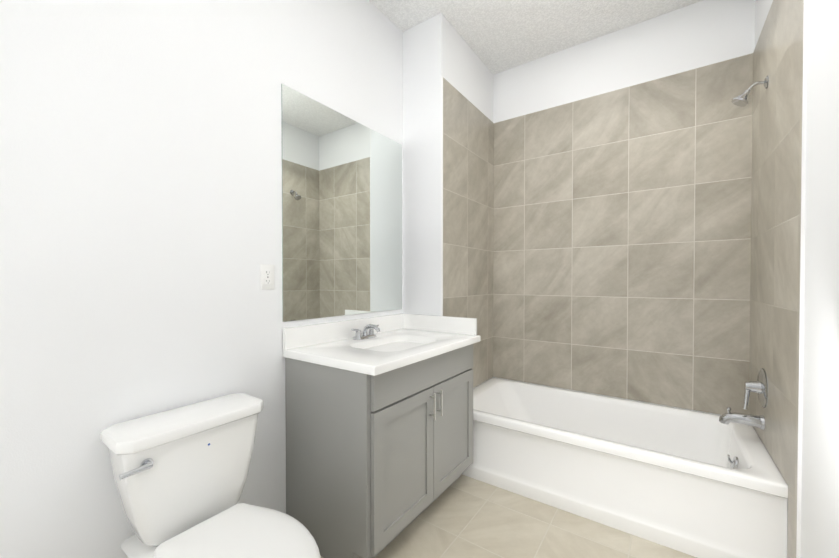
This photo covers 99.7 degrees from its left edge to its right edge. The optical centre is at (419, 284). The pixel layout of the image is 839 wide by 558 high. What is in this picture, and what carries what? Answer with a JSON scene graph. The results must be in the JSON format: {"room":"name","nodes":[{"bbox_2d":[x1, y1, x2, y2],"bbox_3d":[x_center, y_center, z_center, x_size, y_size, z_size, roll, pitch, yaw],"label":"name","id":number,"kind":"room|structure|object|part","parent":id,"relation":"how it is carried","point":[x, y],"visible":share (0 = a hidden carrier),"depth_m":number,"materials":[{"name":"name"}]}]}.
{"room":"bathroom","nodes":[
{"label":"bathroom","id":0,"kind":"room"},
{"bbox_2d":[0,0,402,557],"bbox_3d":[-0.582,-0.268,1.850,0.100,2.900,3.334,0,1,35],"label":"wall","id":1,"kind":"structure","parent":0,"point":[140,191],"depth_m":1.22,"materials":[{"name":"paint"}]},
{"bbox_2d":[260,264,274,289],"bbox_3d":[-0.689,-0.036,1.604,0.008,0.114,0.070,0,1,35],"label":"electrical outlet plate","id":2,"kind":"object","parent":1,"relation":"attached to","point":[267,277],"visible":1,"depth_m":1.60,"materials":[{"name":"white plastic"}]},
{"bbox_2d":[281,84,401,321],"bbox_3d":[-0.383,-0.389,2.039,0.004,1.117,0.916,0,1,35],"label":"mirror","id":3,"kind":"object","parent":1,"relation":"attached to","point":[341,214],"visible":1,"depth_m":1.93,"materials":[{"name":"grey mirror"}]},
{"bbox_2d":[403,13,492,387],"bbox_3d":[0.247,-0.278,2.680,0.307,2.900,0.822,0,1,35],"label":"wall","id":4,"kind":"structure","parent":0,"point":[436,48],"depth_m":2.35,"materials":[{"name":"paint"}]},
{"bbox_2d":[441,76,442,315],"bbox_3d":[0.143,-0.278,2.255,0.010,2.094,0.008,0,1,35],"label":"trim","id":5,"kind":"structure","parent":4,"relation":"attached to","point":[441,195],"depth_m":2.25,"materials":[{"name":"white paint"}]},
{"bbox_2d":[443,77,493,387],"bbox_3d":[0.374,-0.280,2.587,0.008,2.090,0.814,0,1,35],"label":"wall tile","id":6,"kind":"structure","parent":4,"relation":"attached to","point":[468,195],"depth_m":2.56,"materials":[{"name":"beige tile"}]},
{"bbox_2d":[320,474,696,557],"bbox_3d":[0.233,1.219,1.298,2.089,0.060,3.334,0,1,35],"label":"floor","id":7,"kind":"structure","parent":0,"point":[462,516],"depth_m":1.69,"materials":[{"name":"tile"}]},
{"bbox_2d":[100,393,320,557],"bbox_3d":[-0.575,0.822,1.091,0.765,0.740,0.457,0,1,35],"label":"toilet","id":8,"kind":"object","parent":7,"relation":"on","point":[180,475],"visible":1,"depth_m":1.12,"materials":[{"name":"white ceramic"}]},
{"bbox_3d":[-0.827,0.541,1.038,0.030,0.034,0.087,0,1,35],"label":"lever","id":9,"kind":"part","parent":8,"relation":"part of","materials":[{"name":"silver metal"}]},
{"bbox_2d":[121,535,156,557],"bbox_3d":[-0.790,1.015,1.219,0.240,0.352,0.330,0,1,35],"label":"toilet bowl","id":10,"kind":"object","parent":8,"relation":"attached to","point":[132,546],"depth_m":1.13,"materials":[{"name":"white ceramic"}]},
{"bbox_3d":[-0.807,0.665,1.251,0.186,0.346,0.424,0,1,35],"label":"tank","id":11,"kind":"part","parent":8,"relation":"part of","materials":[{"name":"white ceramic"}]},
{"bbox_2d":[283,313,480,557],"bbox_3d":[-0.141,0.692,1.891,0.582,0.980,0.932,0,1,35],"label":"bathroom vanity","id":12,"kind":"object","parent":7,"relation":"on","point":[379,434],"visible":1,"depth_m":1.59,"materials":[{"name":"grey wood"}]},
{"bbox_2d":[351,324,380,339],"bbox_3d":[-0.274,0.259,1.978,0.141,0.082,0.214,0,1,35],"label":"faucet","id":13,"kind":"object","parent":12,"relation":"on","point":[368,333],"depth_m":1.98,"materials":[{"name":"silver metal"}]},
{"bbox_2d":[462,378,787,557],"bbox_3d":[1.024,0.976,2.158,1.578,0.405,0.808,0,1,35],"label":"bathtub","id":14,"kind":"object","parent":7,"relation":"on","point":[697,484],"visible":0.9,"depth_m":1.82,"materials":[{"name":"white ceramic"}]},
{"bbox_2d":[369,0,701,74],"bbox_3d":[0.233,-1.740,1.261,2.089,0.060,3.334,0,1,35],"label":"ceiling","id":15,"kind":"structure","parent":0,"point":[498,36],"depth_m":2.29,"materials":[{"name":"paint"}]},
{"bbox_2d":[493,0,754,414],"bbox_3d":[1.160,-0.277,2.604,1.889,2.900,0.100,0,1,35],"label":"wall","id":16,"kind":"structure","parent":0,"point":[702,33],"depth_m":2.35,"materials":[{"name":"paint"}]},
{"bbox_2d":[493,53,752,414],"bbox_3d":[1.255,-0.278,2.472,1.582,2.090,0.008,0,1,35],"label":"wall tile","id":17,"kind":"structure","parent":16,"relation":"attached to","point":[622,244],"depth_m":2.35,"materials":[{"name":"beige tile"}]},
{"bbox_2d":[755,0,838,557],"bbox_3d":[1.048,-0.253,0.710,0.100,2.900,3.334,0,1,35],"label":"wall","id":18,"kind":"structure","parent":0,"point":[820,487],"depth_m":1.12,"materials":[{"name":"paint"}]},
{"bbox_2d":[749,0,803,499],"bbox_3d":[1.633,-0.268,1.640,0.008,2.090,0.923,0,1,35],"label":"wall tile","id":19,"kind":"structure","parent":18,"relation":"attached to","point":[776,210],"depth_m":1.53,"materials":[{"name":"beige tile"}]},
{"bbox_2d":[719,407,764,429],"bbox_3d":[1.615,0.667,1.780,0.167,0.088,0.072,0,1,35],"label":"tub spout","id":20,"kind":"object","parent":19,"relation":"attached to","point":[728,417],"visible":1,"depth_m":1.76,"materials":[{"name":"silver metal"}]},
{"bbox_2d":[731,76,768,106],"bbox_3d":[1.629,-0.952,1.747,0.131,0.121,0.072,0,1,35],"label":"shower head","id":21,"kind":"object","parent":19,"relation":"attached to","point":[741,100],"visible":1,"depth_m":1.74},
{"bbox_2d":[743,368,767,409],"bbox_3d":[1.651,0.510,1.753,0.081,0.204,0.192,0,1,35],"label":"tub valve","id":22,"kind":"object","parent":19,"relation":"attached to","point":[759,386],"visible":1,"depth_m":1.73,"materials":[{"name":"silver metal"}]},
{"bbox_2d":[787,486,796,557],"bbox_3d":[1.402,0.985,1.326,0.008,0.408,0.120,0,1,35],"label":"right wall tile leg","id":23,"kind":"structure","parent":18,"relation":"attached to","point":[792,525],"depth_m":1.33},
{"bbox_2d":[796,0,807,557],"bbox_3d":[1.365,-0.061,1.262,0.010,2.502,0.007,0,1,35],"label":"trim","id":24,"kind":"structure","parent":18,"relation":"attached to","point":[802,265],"depth_m":1.26,"materials":[{"name":"white paint"}]}
]}

